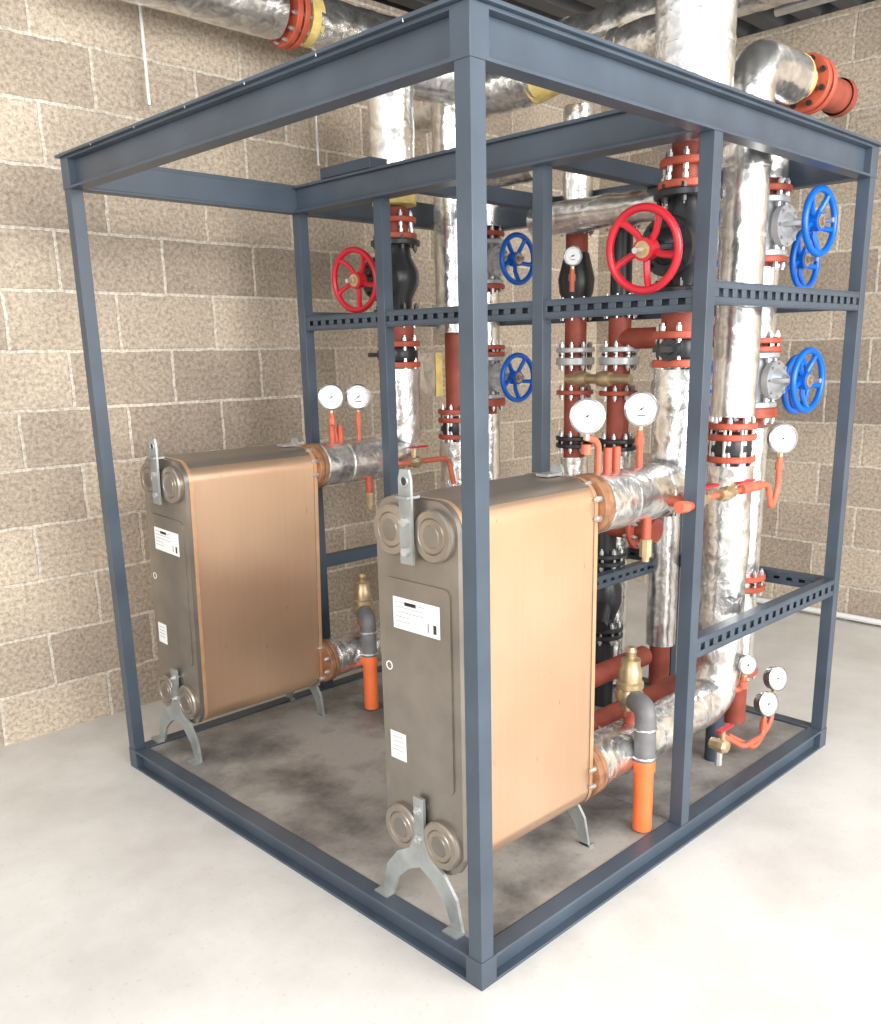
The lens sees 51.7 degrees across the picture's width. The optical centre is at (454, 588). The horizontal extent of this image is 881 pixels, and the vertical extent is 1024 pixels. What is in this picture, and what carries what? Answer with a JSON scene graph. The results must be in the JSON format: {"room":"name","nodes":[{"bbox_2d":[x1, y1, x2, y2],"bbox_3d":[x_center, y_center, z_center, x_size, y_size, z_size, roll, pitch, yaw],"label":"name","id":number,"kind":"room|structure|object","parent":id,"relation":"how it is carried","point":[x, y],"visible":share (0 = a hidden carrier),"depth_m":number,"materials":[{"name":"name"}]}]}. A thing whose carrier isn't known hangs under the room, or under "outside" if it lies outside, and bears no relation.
{"room":"mechanical room","nodes":[
{"label":"mechanical room","id":0,"kind":"room"},
{"bbox_2d":[0,0,600,746],"bbox_3d":[-1.771,-0.911,3.402,0.200,3.080,7.801,13,20,43],"label":"wall","id":1,"kind":"structure","parent":0,"point":[197,306],"depth_m":3.75,"materials":[{"name":"beige brick"}]},
{"bbox_2d":[0,580,880,1023],"bbox_3d":[0.508,1.326,0.932,7.555,0.100,8.801,13,20,43],"label":"floor","id":2,"kind":"structure","parent":0,"point":[123,901],"depth_m":2.46,"materials":[{"name":"concrete"}]},
{"bbox_2d":[54,0,880,990],"bbox_3d":[0.081,-0.400,3.176,1.834,2.134,1.938,13,20,43],"label":"skid frame","id":3,"kind":"object","parent":2,"relation":"on","point":[654,102],"visible":0.79,"depth_m":2.58,"materials":[{"name":"grey metal"}]},
{"bbox_2d":[140,438,327,765],"bbox_3d":[-0.823,-0.001,3.402,0.352,1.158,0.614,13,20,43],"label":"heat exchanger","id":4,"kind":"object","parent":3,"relation":"on","point":[233,534],"visible":1,"depth_m":3.25,"materials":[{"name":"orange metal"}]},
{"bbox_2d":[301,72,532,681],"bbox_3d":[-0.146,-0.822,3.782,0.428,2.517,1.269,13,20,43],"label":"insulated pipework","id":5,"kind":"object","parent":3,"relation":"on","point":[391,114],"visible":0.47,"depth_m":3.60,"materials":[{"name":"metal"}]},
{"bbox_2d":[318,384,343,441],"bbox_3d":[-0.468,-0.658,3.458,0.098,0.235,0.042,-5,15,-14],"label":"pressure gauge","id":6,"kind":"object","parent":5,"relation":"attached to","point":[330,396],"visible":0.98,"depth_m":3.43},
{"bbox_2d":[328,424,374,508],"bbox_3d":[-0.401,-0.468,3.534,0.174,0.335,0.036,-8,16,-26],"label":"drain cock","id":7,"kind":"object","parent":5,"relation":"attached to","point":[369,495],"visible":0.94,"depth_m":3.56,"materials":[{"name":"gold metal"}]},
{"bbox_2d":[332,247,376,312],"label":"valve","id":8,"kind":"object","parent":5,"relation":"on","point":[365,279],"depth_m":3.39,"materials":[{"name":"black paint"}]},
{"bbox_2d":[346,384,370,439],"bbox_3d":[-0.376,-0.680,3.547,0.098,0.229,0.042,-5,15,-14],"label":"pressure gauge","id":9,"kind":"object","parent":5,"relation":"attached to","point":[358,396],"visible":0.98,"depth_m":3.52},
{"bbox_2d":[353,573,378,709],"bbox_3d":[-0.358,0.213,3.720,0.085,0.542,0.187,-6,15,-18],"label":"valve","id":10,"kind":"object","parent":5,"relation":"attached to","point":[362,601],"visible":0.99,"depth_m":3.67,"materials":[{"name":"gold metal"}]},
{"bbox_2d":[391,234,419,309],"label":"valve","id":11,"kind":"object","parent":5,"relation":"on","point":[405,279],"depth_m":3.49,"materials":[{"name":"black paint"}]},
{"bbox_2d":[398,445,455,483],"bbox_3d":[-0.118,-0.490,3.671,0.335,0.174,0.063,-12,18,-36],"label":"valve","id":12,"kind":"object","parent":5,"relation":"attached to","point":[415,461],"visible":0.85,"depth_m":3.64,"materials":[{"name":"orange metal"}]},
{"bbox_2d":[487,232,531,284],"bbox_3d":[0.192,-1.456,4.047,0.326,0.234,0.220,13,20,43],"label":"valve","id":13,"kind":"object","parent":5,"relation":"on","point":[499,261],"visible":0.7,"depth_m":4.00,"materials":[{"name":"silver metal"}]},
{"bbox_2d":[488,351,531,402],"bbox_3d":[0.201,-0.968,4.173,0.326,0.234,0.220,13,20,43],"label":"valve","id":14,"kind":"object","parent":5,"relation":"on","point":[500,375],"visible":0.7,"depth_m":4.12,"materials":[{"name":"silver metal"}]},
{"bbox_2d":[414,14,655,135],"bbox_3d":[0.293,-1.913,3.405,1.480,0.189,0.189,13,20,43],"label":"pipe","id":15,"kind":"object","parent":5,"relation":"attached to","point":[503,94],"visible":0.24,"depth_m":3.39,"materials":[{"name":"metal"}]},
{"bbox_2d":[558,0,799,36],"bbox_3d":[0.932,-2.127,3.270,2.500,0.184,0.184,13,20,43],"label":"pipe","id":16,"kind":"object","parent":5,"relation":"attached to","point":[598,21],"visible":0.17,"depth_m":3.45,"materials":[{"name":"metal"}]},
{"bbox_2d":[374,464,597,939],"bbox_3d":[0.093,0.233,2.409,0.312,1.152,0.596,13,20,43],"label":"heat exchanger","id":17,"kind":"object","parent":3,"relation":"on","point":[544,530],"visible":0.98,"depth_m":2.27,"materials":[{"name":"orange metal"}]},
{"bbox_2d":[526,103,721,730],"bbox_3d":[0.391,-0.606,3.277,0.984,2.330,1.176,13,20,43],"label":"riser pipework","id":18,"kind":"object","parent":3,"relation":"on","point":[579,213],"visible":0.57,"depth_m":3.57,"materials":[{"name":"metal"}]},
{"bbox_2d":[563,246,582,291],"bbox_3d":[0.454,-1.234,3.511,0.074,0.167,0.038,-1,14,0],"label":"pressure gauge","id":19,"kind":"object","parent":18,"relation":"attached to","point":[573,255],"visible":1,"depth_m":3.49},
{"bbox_2d":[645,512,679,685],"bbox_3d":[0.835,-0.538,3.563,0.122,2.020,0.124,-4,15,-10],"label":"riser pipe","id":20,"kind":"object","parent":3,"relation":"on","point":[660,625],"visible":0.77,"depth_m":3.67,"materials":[{"name":"metal"}]},
{"bbox_2d":[650,356,712,412],"bbox_3d":[0.873,-0.763,3.430,0.199,0.224,0.325,-6,15,-17],"label":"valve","id":21,"kind":"object","parent":20,"relation":"attached to","point":[653,358],"visible":0.04,"depth_m":3.46,"materials":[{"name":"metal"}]},
{"bbox_2d":[574,0,857,796],"bbox_3d":[0.678,-0.871,2.924,0.627,3.010,1.447,13,20,43],"label":"insulated pipework","id":22,"kind":"object","parent":3,"relation":"on","point":[699,37],"visible":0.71,"depth_m":2.75,"materials":[{"name":"metal"}]},
{"bbox_2d":[570,398,604,472],"bbox_3d":[0.349,-0.398,2.423,0.096,0.217,0.074,-1,14,-1],"label":"pressure gauge","id":23,"kind":"object","parent":22,"relation":"attached to","point":[587,415],"visible":0.99,"depth_m":2.38},
{"bbox_2d":[603,446,651,561],"bbox_3d":[0.484,-0.231,2.551,0.174,0.335,0.036,-8,16,-26],"label":"drain cock","id":24,"kind":"object","parent":22,"relation":"attached to","point":[611,456],"visible":0.93,"depth_m":2.58,"materials":[{"name":"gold metal"}]},
{"bbox_2d":[616,646,657,832],"bbox_3d":[0.549,0.449,2.739,0.085,0.542,0.187,-6,15,-18],"label":"valve","id":25,"kind":"object","parent":22,"relation":"attached to","point":[637,707],"visible":1,"depth_m":2.70,"materials":[{"name":"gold metal"}]},
{"bbox_2d":[624,391,658,466],"bbox_3d":[0.525,-0.445,2.579,0.098,0.224,0.045,-1,14,1],"label":"pressure gauge","id":26,"kind":"object","parent":22,"relation":"attached to","point":[641,408],"visible":0.98,"depth_m":2.55},
{"bbox_2d":[606,181,723,294],"bbox_3d":[0.601,-0.958,2.507,0.230,0.320,0.375,13,20,43],"label":"valve","id":27,"kind":"object","parent":22,"relation":"on","point":[666,248],"visible":0.73,"depth_m":2.46,"materials":[{"name":"black paint"}]},
{"bbox_2d":[668,478,763,513],"bbox_3d":[0.772,-0.284,2.686,0.120,0.170,0.541,13,20,43],"label":"valve","id":28,"kind":"object","parent":22,"relation":"attached to","point":[680,506],"visible":0.71,"depth_m":2.68,"materials":[{"name":"orange metal"}]},
{"bbox_2d":[708,723,733,765],"bbox_3d":[0.873,0.515,2.981,0.060,0.131,0.080,13,20,43],"label":"valve","id":29,"kind":"object","parent":22,"relation":"attached to","point":[721,745],"visible":1,"depth_m":2.96,"materials":[{"name":"gold metal"}]},
{"bbox_2d":[680,424,797,508],"bbox_3d":[0.883,-0.351,2.793,0.086,0.274,0.594,13,20,43],"label":"pressure gauge","id":30,"kind":"object","parent":22,"relation":"attached to","point":[782,438],"visible":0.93,"depth_m":2.94},
{"bbox_2d":[736,654,757,692],"bbox_3d":[0.971,0.292,3.088,0.106,0.144,0.053,-1,14,1],"label":"pressure gauge","id":31,"kind":"object","parent":22,"relation":"attached to","point":[747,664],"visible":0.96,"depth_m":3.07},
{"bbox_2d":[718,691,778,748],"bbox_3d":[1.007,0.460,3.135,0.293,0.174,0.057,-12,18,-35],"label":"pressure gauge","id":32,"kind":"object","parent":22,"relation":"attached to","point":[766,703],"visible":0.98,"depth_m":3.17},
{"bbox_2d":[726,666,787,748],"bbox_3d":[1.044,0.427,3.185,0.321,0.276,0.057,-11,18,-35],"label":"pressure gauge","id":33,"kind":"object","parent":22,"relation":"attached to","point":[775,678],"visible":0.84,"depth_m":3.22},
{"bbox_2d":[756,347,824,412],"bbox_3d":[1.114,-0.724,3.163,0.326,0.234,0.220,13,20,43],"label":"valve","id":34,"kind":"object","parent":22,"relation":"on","point":[773,378],"visible":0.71,"depth_m":3.13,"materials":[{"name":"silver metal"}]},
{"bbox_2d":[766,185,837,256],"bbox_3d":[1.105,-1.213,3.037,0.326,0.234,0.220,13,20,43],"label":"valve","id":35,"kind":"object","parent":22,"relation":"on","point":[783,223],"visible":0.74,"depth_m":3.00,"materials":[{"name":"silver metal"}]},
{"bbox_2d":[150,672,804,938],"bbox_3d":[0.099,0.572,3.428,1.699,0.015,1.803,13,20,43],"label":"slab","id":36,"kind":"object","parent":2,"relation":"on","point":[321,779],"depth_m":3.02,"materials":[{"name":"grey concrete"}]},
{"bbox_3d":[1.102,-0.643,3.609,0.125,2.350,0.125,13,20,43],"label":"riser pipe","id":37,"kind":"object","parent":2,"relation":"on","visible":0},
{"bbox_2d":[781,384,798,413],"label":"valve","id":38,"kind":"object","parent":37,"relation":"attached to","point":[790,408],"depth_m":3.37,"materials":[{"name":"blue metal"}]},
{"bbox_2d":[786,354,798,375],"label":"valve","id":39,"kind":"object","parent":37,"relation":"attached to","point":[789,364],"depth_m":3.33,"materials":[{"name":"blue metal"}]},
{"bbox_2d":[785,230,819,287],"bbox_3d":[1.167,-1.211,3.385,0.376,0.234,0.220,13,20,43],"label":"valve","id":40,"kind":"object","parent":37,"relation":"attached to","point":[798,259],"visible":0.3,"depth_m":3.27,"materials":[{"name":"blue metal"}]},
{"bbox_2d":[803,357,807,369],"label":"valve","id":41,"kind":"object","parent":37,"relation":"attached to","point":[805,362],"depth_m":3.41,"materials":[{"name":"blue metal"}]},
{"bbox_2d":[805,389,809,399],"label":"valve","id":42,"kind":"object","parent":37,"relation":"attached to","point":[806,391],"depth_m":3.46,"materials":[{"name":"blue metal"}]},
{"bbox_2d":[373,0,875,37],"bbox_3d":[0.763,-2.520,3.042,3.755,0.120,4.101,13,20,43],"label":"ceiling","id":43,"kind":"structure","parent":0,"point":[760,21],"depth_m":4.48,"materials":[{"name":"metal"}]},
{"bbox_2d":[139,6,319,165],"bbox_3d":[-0.903,-2.196,3.709,0.798,0.780,0.024,-14,19,-41],"label":"rod","id":44,"kind":"object","parent":43,"relation":"hanging from","point":[148,100],"visible":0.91,"depth_m":3.50,"materials":[{"name":"metal"}]},
{"bbox_2d":[120,0,396,50],"bbox_3d":[-0.569,-2.337,3.754,0.250,0.250,2.080,13,20,43],"label":"ceiling pipe","id":45,"kind":"object","parent":43,"relation":"hanging from","point":[314,25],"visible":0.51,"depth_m":3.57,"materials":[{"name":"metal"}]},
{"bbox_2d":[594,0,880,626],"bbox_3d":[3.232,-1.095,3.742,6.355,3.080,0.200,13,20,43],"label":"wall","id":46,"kind":"structure","parent":0,"point":[794,531],"depth_m":4.88,"materials":[{"name":"beige brick"}]},
{"bbox_2d":[757,597,880,625],"bbox_3d":[3.230,0.402,3.985,4.200,0.032,0.032,13,20,43],"label":"trim","id":47,"kind":"structure","parent":46,"relation":"attached to","point":[759,600],"depth_m":5.01,"materials":[{"name":"white"}]},
{"bbox_2d":[774,0,834,16],"bbox_3d":[1.984,-2.626,3.724,2.600,0.060,0.455,13,20,43],"label":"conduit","id":48,"kind":"object","parent":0,"point":[784,9],"depth_m":4.33,"materials":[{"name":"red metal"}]}
]}

